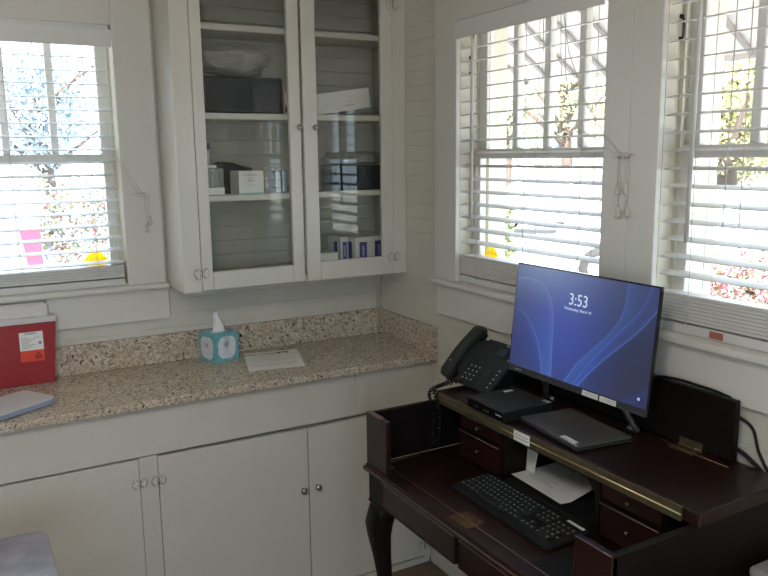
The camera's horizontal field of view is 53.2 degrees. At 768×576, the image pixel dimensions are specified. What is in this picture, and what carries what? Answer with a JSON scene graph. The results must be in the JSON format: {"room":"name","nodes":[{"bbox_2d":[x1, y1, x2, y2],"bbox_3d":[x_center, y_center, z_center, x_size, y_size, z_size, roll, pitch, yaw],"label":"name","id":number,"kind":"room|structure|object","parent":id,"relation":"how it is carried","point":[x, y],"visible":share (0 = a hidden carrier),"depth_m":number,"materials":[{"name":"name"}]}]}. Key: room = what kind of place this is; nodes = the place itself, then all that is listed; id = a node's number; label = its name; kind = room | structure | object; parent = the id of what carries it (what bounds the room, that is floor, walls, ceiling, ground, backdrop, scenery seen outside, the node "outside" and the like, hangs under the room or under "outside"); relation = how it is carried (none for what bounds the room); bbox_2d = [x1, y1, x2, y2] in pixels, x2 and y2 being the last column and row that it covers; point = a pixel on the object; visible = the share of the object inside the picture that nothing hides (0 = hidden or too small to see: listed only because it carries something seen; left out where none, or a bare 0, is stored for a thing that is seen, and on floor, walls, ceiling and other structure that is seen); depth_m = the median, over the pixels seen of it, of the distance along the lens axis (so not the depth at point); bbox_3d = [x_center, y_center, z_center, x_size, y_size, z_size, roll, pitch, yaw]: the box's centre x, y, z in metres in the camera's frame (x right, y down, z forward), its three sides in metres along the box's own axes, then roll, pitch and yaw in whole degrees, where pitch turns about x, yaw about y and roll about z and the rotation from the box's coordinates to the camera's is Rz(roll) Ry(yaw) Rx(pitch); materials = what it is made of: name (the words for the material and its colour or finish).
{"room":"medical office","nodes":[
{"label":"medical office","id":0,"kind":"room"},
{"bbox_2d":[55,0,378,346],"bbox_3d":[-1.604,-0.102,2.633,3.860,2.750,0.160,-6,11,-29],"label":"wall","id":1,"kind":"structure","parent":0,"point":[193,311],"depth_m":3.15,"materials":[{"name":"beige paint"}]},
{"bbox_2d":[0,0,165,295],"bbox_3d":[-1.353,-0.668,2.712,1.012,1.407,0.250,-6,11,-29],"label":"window","id":2,"kind":"structure","parent":1,"relation":"in","point":[129,63],"depth_m":2.83,"materials":[{"name":"white paint"}]},
{"bbox_2d":[0,18,152,295],"bbox_3d":[-1.254,-0.451,2.686,0.829,0.948,0.095,-6,11,-29],"label":"window blind","id":3,"kind":"object","parent":2,"relation":"attached to","point":[11,30],"visible":1,"depth_m":2.74,"materials":[{"name":"white plastic"}]},
{"bbox_2d":[83,252,108,265],"bbox_3d":[-1.096,-0.105,2.918,0.094,0.094,0.002,-6,11,-29],"label":"sticker","id":4,"kind":"object","parent":2,"relation":"attached to","point":[91,257],"visible":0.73,"depth_m":2.92,"materials":[{"name":"yellow"}]},
{"bbox_2d":[131,193,150,196],"bbox_3d":[-0.908,-0.348,2.863,0.071,0.016,0.021,-6,11,-29],"label":"cleat","id":5,"kind":"object","parent":2,"relation":"attached to","point":[133,194],"visible":1,"depth_m":2.86,"materials":[{"name":"white"}]},
{"bbox_2d":[0,281,170,329],"bbox_3d":[-1.300,0.092,2.749,1.045,0.142,0.105,-6,11,-29],"label":"trim","id":6,"kind":"structure","parent":1,"relation":"attached to","point":[87,307],"depth_m":2.86,"materials":[{"name":"white paint"}]},
{"bbox_2d":[55,308,377,377],"bbox_3d":[-1.154,0.267,2.847,2.580,0.110,0.020,-6,11,-29],"label":"backsplash","id":7,"kind":"structure","parent":1,"relation":"attached to","point":[76,359],"depth_m":3.05,"materials":[{"name":"stone"}]},
{"bbox_2d":[151,0,405,293],"bbox_3d":[-0.375,-0.650,2.998,0.943,1.244,0.267,-6,11,-29],"label":"upper cabinet","id":8,"kind":"object","parent":1,"relation":"attached to","point":[194,234],"visible":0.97,"depth_m":3.02,"materials":[{"name":"beige paint"}]},
{"bbox_2d":[208,165,224,195],"bbox_3d":[-0.645,-0.402,2.852,0.078,0.112,0.088,-6,11,-29],"label":"tub","id":9,"kind":"object","parent":8,"relation":"on","point":[215,190],"visible":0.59,"depth_m":2.84,"materials":[{"name":"white plastic"}]},
{"bbox_2d":[206,143,209,164],"bbox_3d":[-0.653,-0.496,2.834,0.018,0.080,0.018,-6,11,-29],"label":"vial","id":10,"kind":"object","parent":9,"relation":"on","point":[207,144],"visible":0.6,"depth_m":2.83,"materials":[{"name":"white"}]},
{"bbox_2d":[211,162,251,193],"bbox_3d":[-0.594,-0.432,2.995,0.150,0.122,0.060,-6,11,-29],"label":"pouch","id":11,"kind":"object","parent":8,"relation":"on","point":[226,167],"visible":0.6,"depth_m":2.95,"materials":[{"name":"black plastic"}]},
{"bbox_2d":[203,75,282,113],"bbox_3d":[-0.560,-0.726,2.911,0.307,0.132,0.175,-6,11,-29],"label":"storage bin","id":12,"kind":"object","parent":8,"relation":"on","point":[222,94],"visible":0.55,"depth_m":2.83,"materials":[{"name":"black plastic"}]},
{"bbox_2d":[202,42,268,76],"bbox_3d":[-0.568,-0.855,2.875,0.293,0.131,0.169,-6,11,-29],"label":"plastic bag","id":13,"kind":"object","parent":12,"relation":"on","point":[204,45],"visible":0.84,"depth_m":2.88,"materials":[{"name":"plastic"}]},
{"bbox_2d":[230,170,263,194],"bbox_3d":[-0.524,-0.405,2.934,0.099,0.088,0.101,-6,11,-29],"label":"glove box","id":14,"kind":"object","parent":8,"relation":"on","point":[242,182],"visible":1,"depth_m":2.90,"materials":[{"name":"white cardboard"}]},
{"bbox_2d":[275,171,280,192],"bbox_3d":[-0.410,-0.411,2.962,0.024,0.088,0.025,-6,11,-29],"label":"pack","id":15,"kind":"object","parent":8,"relation":"on","point":[277,173],"visible":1,"depth_m":2.96,"materials":[{"name":"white plastic"}]},
{"bbox_2d":[282,90,286,113],"bbox_3d":[-0.393,-0.720,2.986,0.045,0.092,0.131,-6,11,-29],"label":"carton","id":16,"kind":"object","parent":8,"relation":"on","point":[284,92],"visible":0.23,"depth_m":2.92,"materials":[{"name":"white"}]},
{"bbox_2d":[282,171,286,191],"bbox_3d":[-0.387,-0.414,2.974,0.022,0.088,0.025,-6,11,-29],"label":"pack","id":17,"kind":"object","parent":8,"relation":"on","point":[284,185],"visible":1,"depth_m":2.97,"materials":[{"name":"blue plastic"}]},
{"bbox_2d":[200,22,377,48],"bbox_3d":[-0.391,-0.975,2.964,0.901,0.023,0.201,-6,11,-29],"label":"shelf","id":18,"kind":"object","parent":8,"relation":"attached to","point":[271,37],"depth_m":2.95,"materials":[{"name":"beige paint"}]},
{"bbox_2d":[205,113,378,123],"bbox_3d":[-0.387,-0.667,3.017,0.901,0.023,0.201,-6,11,-29],"label":"shelf","id":19,"kind":"object","parent":8,"relation":"attached to","point":[210,118],"depth_m":2.99,"materials":[{"name":"beige paint"}]},
{"bbox_2d":[209,189,379,201],"bbox_3d":[-0.384,-0.374,3.068,0.901,0.023,0.201,-6,11,-29],"label":"shelf","id":20,"kind":"object","parent":8,"relation":"attached to","point":[270,195],"depth_m":3.05,"materials":[{"name":"beige paint"}]},
{"bbox_2d":[304,249,337,263],"bbox_3d":[-0.259,-0.122,3.146,0.100,0.055,0.120,-6,11,-29],"label":"carton","id":21,"kind":"object","parent":8,"relation":"in","point":[325,254],"visible":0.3,"depth_m":3.11,"materials":[{"name":"white cardboard"}]},
{"bbox_2d":[328,235,348,258],"bbox_3d":[-0.194,-0.166,3.240,0.039,0.108,0.121,-6,11,-29],"label":"box","id":22,"kind":"object","parent":8,"relation":"in","point":[336,243],"visible":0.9,"depth_m":3.20,"materials":[{"name":"white cardboard"}]},
{"bbox_2d":[334,241,336,251],"bbox_3d":[-0.203,-0.158,3.219,0.001,0.076,0.030,-6,11,-29],"label":"print","id":23,"kind":"object","parent":22,"relation":"attached to","point":[335,242],"depth_m":3.22,"materials":[{"name":"blue paper"}]},
{"bbox_2d":[343,242,346,258],"bbox_3d":[-0.163,-0.154,3.189,0.019,0.076,0.001,-6,11,-29],"label":"print","id":24,"kind":"object","parent":22,"relation":"attached to","point":[344,243],"depth_m":3.19,"materials":[{"name":"blue paper"}]},
{"bbox_2d":[316,88,370,114],"bbox_3d":[-0.189,-0.745,3.070,0.263,0.112,0.091,-6,11,-29],"label":"carton","id":25,"kind":"object","parent":8,"relation":"on","point":[332,102],"visible":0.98,"depth_m":3.04,"materials":[{"name":"white cardboard"}]},
{"bbox_2d":[321,165,379,190],"bbox_3d":[-0.119,-0.463,3.205,0.245,0.100,0.160,-6,11,-29],"label":"storage bin","id":26,"kind":"object","parent":8,"relation":"on","point":[333,177],"visible":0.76,"depth_m":3.13,"materials":[{"name":"black fabric"}]},
{"bbox_2d":[320,151,378,164],"bbox_3d":[-0.137,-0.539,3.174,0.269,0.056,0.146,-6,11,-29],"label":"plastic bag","id":27,"kind":"object","parent":26,"relation":"on","point":[339,151],"visible":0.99,"depth_m":3.16,"materials":[{"name":"plastic"}]},
{"bbox_2d":[342,234,369,257],"bbox_3d":[-0.117,-0.165,3.231,0.071,0.108,0.121,-6,11,-29],"label":"box","id":28,"kind":"object","parent":8,"relation":"in","point":[358,245],"visible":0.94,"depth_m":3.18,"materials":[{"name":"white cardboard"}]},
{"bbox_2d":[348,241,351,257],"bbox_3d":[-0.141,-0.156,3.202,0.001,0.076,0.030,-6,11,-29],"label":"print","id":29,"kind":"object","parent":28,"relation":"attached to","point":[349,242],"depth_m":3.20,"materials":[{"name":"blue paper"}]},
{"bbox_2d":[359,242,366,256],"bbox_3d":[-0.086,-0.153,3.181,0.035,0.076,0.001,-6,11,-29],"label":"print","id":30,"kind":"object","parent":28,"relation":"attached to","point":[362,245],"depth_m":3.18,"materials":[{"name":"blue paper"}]},
{"bbox_2d":[340,108,378,114],"bbox_3d":[-0.102,-0.725,3.159,0.156,0.035,0.149,-6,11,-29],"label":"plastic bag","id":31,"kind":"object","parent":8,"relation":"on","point":[363,108],"visible":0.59,"depth_m":3.15,"materials":[{"name":"plastic"}]},
{"bbox_2d":[357,233,380,256],"bbox_3d":[-0.052,-0.175,3.284,0.086,0.108,0.121,-6,11,-29],"label":"box","id":32,"kind":"object","parent":8,"relation":"in","point":[375,238],"visible":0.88,"depth_m":3.23,"materials":[{"name":"white cardboard"}]},
{"bbox_2d":[375,240,380,255],"bbox_3d":[-0.020,-0.163,3.235,0.042,0.076,0.001,-6,11,-29],"label":"print","id":33,"kind":"object","parent":32,"relation":"attached to","point":[377,242],"depth_m":3.23,"materials":[{"name":"blue paper"}]},
{"bbox_2d":[376,274,380,306],"bbox_3d":[-0.034,-0.763,3.323,0.022,1.720,0.021,-6,11,-29],"label":"trim","id":34,"kind":"structure","parent":1,"relation":"attached to","point":[378,277],"depth_m":3.45,"materials":[{"name":"beige paint"}]},
{"bbox_2d":[392,557,448,575],"bbox_3d":[-0.463,1.648,0.800,3.980,0.100,4.930,-6,11,-29],"label":"floor","id":35,"kind":"structure","parent":0,"point":[428,568],"depth_m":3.19,"materials":[{"name":"brown wood"}]},
{"bbox_2d":[0,532,58,575],"bbox_3d":[-1.034,1.098,1.614,0.738,0.720,0.808,-6,11,-29],"label":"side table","id":36,"kind":"object","parent":35,"relation":"on","point":[30,553],"visible":1,"depth_m":1.93,"materials":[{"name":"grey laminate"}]},
{"bbox_2d":[0,361,432,575],"bbox_3d":[-1.027,0.818,2.746,2.599,0.886,0.474,-6,11,-29],"label":"base cabinet","id":37,"kind":"object","parent":35,"relation":"on","point":[271,481],"visible":0.75,"depth_m":2.73,"materials":[{"name":"beige paint"}]},
{"bbox_2d":[0,308,437,433],"bbox_3d":[-1.032,0.313,2.657,2.600,0.138,0.480,-6,11,-29],"label":"countertop","id":38,"kind":"structure","parent":37,"relation":"on","point":[111,377],"depth_m":2.92,"materials":[{"name":"stone"}]},
{"bbox_2d":[0,390,54,420],"bbox_3d":[-1.202,0.379,2.461,0.165,0.023,0.235,5,11,28],"label":"scale","id":39,"kind":"object","parent":38,"relation":"on","point":[14,404],"visible":1,"depth_m":2.47,"materials":[{"name":"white plastic"}]},
{"bbox_2d":[0,301,56,388],"bbox_3d":[-1.325,0.204,2.692,0.331,0.292,0.064,-6,11,-29],"label":"sharps container","id":40,"kind":"object","parent":38,"relation":"on","point":[27,329],"visible":1,"depth_m":2.70,"materials":[{"name":"red plastic"}]},
{"bbox_2d":[199,310,238,363],"bbox_3d":[-0.655,0.183,3.036,0.106,0.200,0.114,8,13,42],"label":"tissue box","id":41,"kind":"object","parent":38,"relation":"on","point":[219,344],"visible":1,"depth_m":3.01,"materials":[{"name":"teal cardboard"}]},
{"bbox_2d":[244,349,304,371],"bbox_3d":[-0.433,0.282,3.029,0.223,0.001,0.288,-3,10,-14],"label":"notice sheet","id":42,"kind":"object","parent":38,"relation":"on","point":[268,360],"visible":1,"depth_m":3.02,"materials":[{"name":"white paper"}]},
{"bbox_2d":[363,333,767,575],"bbox_3d":[0.442,0.792,2.139,0.585,1.108,1.044,-6,11,-29],"label":"secretary desk","id":43,"kind":"object","parent":35,"relation":"on","point":[673,499],"visible":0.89,"depth_m":1.95,"materials":[{"name":"brown wood"}]},
{"bbox_2d":[427,326,514,445],"bbox_3d":[0.279,0.325,2.507,0.281,0.350,0.220,-7,12,-32],"label":"desk telephone","id":44,"kind":"object","parent":43,"relation":"on","point":[480,364],"visible":0.94,"depth_m":2.52,"materials":[{"name":"grey plastic"}]},
{"bbox_2d":[468,387,551,423],"bbox_3d":[0.372,0.347,2.283,0.178,0.037,0.182,-6,11,-28],"label":"computer","id":45,"kind":"object","parent":43,"relation":"on","point":[507,405],"visible":0.98,"depth_m":2.24,"materials":[{"name":"black plastic"}]},
{"bbox_2d":[451,472,589,551],"bbox_3d":[0.353,0.591,2.062,0.135,0.023,0.424,-6,11,-27],"label":"keyboard","id":46,"kind":"object","parent":43,"relation":"on","point":[537,522],"visible":1,"depth_m":2.03,"materials":[{"name":"black plastic"}]},
{"bbox_2d":[514,430,529,446],"bbox_3d":[0.378,0.412,2.107,0.001,0.029,0.067,-6,11,-29],"label":"label","id":47,"kind":"object","parent":43,"relation":"on","point":[517,433],"visible":1,"depth_m":2.10,"materials":[{"name":"white paper"}]},
{"bbox_2d":[526,448,537,473],"bbox_3d":[0.435,0.490,2.248,0.009,0.114,0.064,-4,10,-20],"label":"envelope","id":48,"kind":"object","parent":43,"relation":"in","point":[532,455],"visible":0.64,"depth_m":2.25,"materials":[{"name":"white paper"}]},
{"bbox_2d":[505,476,596,530],"bbox_3d":[0.549,0.575,2.150,0.270,0.020,0.335,-6,11,-29],"label":"folder","id":49,"kind":"object","parent":43,"relation":"on","point":[582,511],"visible":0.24,"depth_m":2.05,"materials":[{"name":"black plastic"}]},
{"bbox_2d":[512,462,592,503],"bbox_3d":[0.535,0.536,2.207,0.260,0.034,0.238,-6,11,-29],"label":"paper stack","id":50,"kind":"object","parent":49,"relation":"on","point":[560,483],"visible":0.68,"depth_m":2.19,"materials":[{"name":"white paper"}]},
{"bbox_2d":[533,542,612,575],"bbox_3d":[0.495,0.655,1.742,0.203,0.002,0.255,-6,11,-29],"label":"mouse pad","id":51,"kind":"object","parent":43,"relation":"on","point":[562,563],"visible":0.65,"depth_m":1.79,"materials":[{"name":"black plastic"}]},
{"bbox_2d":[520,408,630,451],"bbox_3d":[0.521,0.385,2.107,0.176,0.016,0.260,-5,11,-23],"label":"closed laptop","id":52,"kind":"object","parent":43,"relation":"on","point":[574,429],"visible":1,"depth_m":2.08,"materials":[{"name":"grey plastic"}]},
{"bbox_2d":[508,262,664,433],"bbox_3d":[0.565,0.167,2.182,0.090,0.423,0.548,-6,11,-30],"label":"computer monitor","id":53,"kind":"object","parent":43,"relation":"on","point":[595,337],"visible":1,"depth_m":2.12,"materials":[{"name":"black plastic"}]},
{"bbox_2d":[654,375,731,397],"bbox_3d":[0.789,0.300,1.991,0.029,0.121,0.273,-9,13,-41],"label":"power cable","id":54,"kind":"object","parent":43,"relation":"attached to","point":[658,376],"visible":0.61,"depth_m":1.97,"materials":[{"name":"black plastic"}]},
{"bbox_2d":[737,448,762,470],"bbox_3d":[0.869,0.806,1.981,0.016,0.885,0.457,-7,11,-31],"label":"power cable","id":55,"kind":"object","parent":43,"relation":"attached to","point":[739,450],"visible":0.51,"depth_m":1.87,"materials":[{"name":"black plastic"}]},
{"bbox_2d":[749,560,767,575],"bbox_3d":[0.957,1.028,1.645,0.135,0.800,0.358,-6,11,-29],"label":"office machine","id":56,"kind":"object","parent":35,"relation":"on","point":[760,569],"visible":1,"depth_m":1.69,"materials":[{"name":"white plastic"}]},
{"bbox_2d":[379,0,767,556],"bbox_3d":[1.191,0.067,1.465,0.160,2.750,4.650,-6,11,-29],"label":"wall","id":57,"kind":"structure","parent":0,"point":[411,293],"depth_m":3.06,"materials":[{"name":"beige paint"}]},
{"bbox_2d":[431,547,467,575],"bbox_3d":[1.241,1.415,1.457,0.016,0.095,4.203,-6,11,-29],"label":"baseboard","id":58,"kind":"structure","parent":57,"relation":"attached to","point":[451,569],"depth_m":3.16,"materials":[{"name":"white paint"}]},
{"bbox_2d":[435,0,635,293],"bbox_3d":[0.539,-0.662,2.545,0.250,1.407,0.969,-6,11,-29],"label":"window","id":59,"kind":"structure","parent":57,"relation":"in","point":[450,70],"depth_m":2.78,"materials":[{"name":"white paint"}]},
{"bbox_2d":[484,247,497,257],"bbox_3d":[0.397,-0.125,2.844,0.002,0.084,0.084,-6,11,-29],"label":"sticker","id":60,"kind":"object","parent":59,"relation":"attached to","point":[490,251],"visible":0.67,"depth_m":2.84,"materials":[{"name":"yellow paper"}]},
{"bbox_2d":[454,0,629,293],"bbox_3d":[0.494,-0.433,2.461,0.095,0.948,0.845,-6,11,-29],"label":"window blind","id":61,"kind":"object","parent":59,"relation":"attached to","point":[481,270],"visible":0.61,"depth_m":2.51,"materials":[{"name":"white plastic"}]},
{"bbox_2d":[613,152,632,157],"bbox_3d":[0.660,-0.365,2.107,0.021,0.016,0.071,-6,11,-29],"label":"cleat","id":62,"kind":"object","parent":59,"relation":"attached to","point":[618,154],"visible":1,"depth_m":2.10,"materials":[{"name":"white"}]},
{"bbox_2d":[430,277,767,413],"bbox_3d":[0.718,0.167,2.174,0.105,0.142,2.006,-6,11,-29],"label":"trim","id":63,"kind":"structure","parent":57,"relation":"attached to","point":[741,373],"depth_m":2.00,"materials":[{"name":"white paint"}]},
{"bbox_2d":[507,0,758,89],"bbox_3d":[1.294,-0.857,1.865,0.580,0.414,5.400,-6,11,-29],"label":"pergola","id":64,"kind":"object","parent":57,"relation":"attached to","point":[744,19],"depth_m":2.98,"materials":[{"name":"white paint"}]},
{"bbox_2d":[624,0,767,352],"bbox_3d":[1.018,-0.524,1.713,0.250,1.407,0.969,-6,11,-29],"label":"window","id":65,"kind":"structure","parent":57,"relation":"in","point":[654,31],"depth_m":2.04,"materials":[{"name":"white paint"}]},
{"bbox_2d":[658,0,767,352],"bbox_3d":[0.921,-0.310,1.718,0.095,0.948,0.723,-6,11,-29],"label":"window blind","id":66,"kind":"object","parent":65,"relation":"attached to","point":[726,320],"visible":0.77,"depth_m":1.91,"materials":[{"name":"white plastic"}]},
{"bbox_2d":[740,416,767,472],"bbox_3d":[0.872,0.768,1.983,0.019,0.959,0.446,-7,12,-32],"label":"power cable","id":67,"kind":"object","parent":57,"relation":"attached to","point":[741,418],"visible":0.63,"depth_m":1.86,"materials":[{"name":"black plastic"}]},
{"label":"outside","id":68,"kind":"structure","parent":0,"visible":0},
{"bbox_2d":[42,175,767,298],"bbox_3d":[3.764,-0.830,17.156,100.000,0.200,100.000,-6,11,-29],"label":"ground","id":69,"kind":"structure","parent":68,"point":[542,260],"depth_m":17.72,"materials":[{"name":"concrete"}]},
{"bbox_2d":[0,184,45,272],"bbox_3d":[-5.982,-0.509,10.362,1.830,1.720,4.463,-8,12,-35],"label":"parked car","id":70,"kind":"object","parent":69,"relation":"on","point":[27,195],"visible":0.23,"depth_m":9.04,"materials":[{"name":"white paint"}]},
{"bbox_2d":[19,230,43,265],"bbox_3d":[-4.142,-0.453,9.029,0.230,0.460,0.168,-8,12,-35],"label":"tail light","id":71,"kind":"object","parent":70,"relation":"attached to","point":[25,235],"depth_m":9.00,"materials":[{"name":"pink plastic"}]},
{"bbox_2d":[0,43,98,250],"bbox_3d":[-7.635,-3.206,17.224,2.892,4.757,3.771,-6,11,-29],"label":"tree","id":72,"kind":"object","parent":69,"relation":"on","point":[22,88],"visible":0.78,"depth_m":16.83,"materials":[{"name":"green plant"}]},
{"bbox_2d":[0,77,104,223],"bbox_3d":[-9.897,-4.952,27.265,7.600,4.800,5.800,-7,12,-32],"label":"house","id":73,"kind":"structure","parent":69,"relation":"on","point":[68,168],"depth_m":24.51,"materials":[{"name":"white"}]},
{"bbox_2d":[9,177,108,268],"bbox_3d":[-5.356,-1.200,14.411,3.509,1.832,1.321,-6,11,-29],"label":"dense shrub","id":74,"kind":"object","parent":69,"relation":"on","point":[47,208],"visible":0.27,"depth_m":13.99,"materials":[{"name":"green plant"}]},
{"bbox_2d":[505,190,517,260],"bbox_3d":[1.044,0.009,6.729,0.286,1.746,0.279,-6,11,-29],"label":"shrub","id":75,"kind":"object","parent":69,"relation":"on","point":[509,213],"visible":0.06,"depth_m":6.61,"materials":[{"name":"green plant"}]},
{"bbox_2d":[506,87,558,186],"bbox_3d":[4.378,-5.179,26.847,3.151,5.069,3.297,8,13,41],"label":"tree","id":76,"kind":"object","parent":69,"relation":"on","point":[510,114],"visible":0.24,"depth_m":26.70,"materials":[{"name":"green plant"}]},
{"bbox_2d":[505,168,601,229],"bbox_3d":[4.601,-2.263,19.946,4.463,1.650,1.830,2,10,15],"label":"parked car","id":77,"kind":"object","parent":69,"relation":"on","point":[551,174],"visible":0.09,"depth_m":19.10,"materials":[{"name":"white paint"}]},
{"bbox_2d":[508,78,605,223],"bbox_3d":[5.148,-4.736,21.500,3.938,6.002,4.442,-6,11,-29],"label":"tree","id":78,"kind":"object","parent":69,"relation":"on","point":[565,114],"visible":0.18,"depth_m":21.34,"materials":[{"name":"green plant"}]},
{"bbox_2d":[509,100,745,185],"bbox_3d":[10.491,-5.938,32.990,9.600,4.300,5.800,3,10,20],"label":"house","id":79,"kind":"structure","parent":69,"relation":"on","point":[516,172],"depth_m":31.79,"materials":[{"name":"white"}]},
{"bbox_2d":[548,190,767,275],"bbox_3d":[4.896,-0.764,11.858,4.463,1.450,1.830,3,10,18],"label":"parked car","id":80,"kind":"object","parent":69,"relation":"on","point":[731,196],"visible":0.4,"depth_m":10.95,"materials":[{"name":"white paint"}]},
{"bbox_2d":[710,246,767,304],"bbox_3d":[1.988,0.371,3.631,0.630,1.101,2.127,-7,11,-31],"label":"hedge","id":81,"kind":"object","parent":69,"relation":"on","point":[752,295],"visible":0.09,"depth_m":3.74,"materials":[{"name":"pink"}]},
{"bbox_2d":[716,59,767,185],"bbox_3d":[5.934,-2.513,13.212,4.067,4.438,4.788,-3,10,-11],"label":"tree","id":82,"kind":"object","parent":69,"relation":"on","point":[740,79],"visible":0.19,"depth_m":12.05,"materials":[{"name":"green plant"}]},
{"bbox_2d":[736,158,766,185],"bbox_3d":[10.519,-4.559,23.071,3.552,4.987,3.751,-6,11,-29],"label":"tree","id":83,"kind":"object","parent":69,"relation":"on","point":[758,158],"visible":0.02,"depth_m":21.93,"materials":[{"name":"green plant"}]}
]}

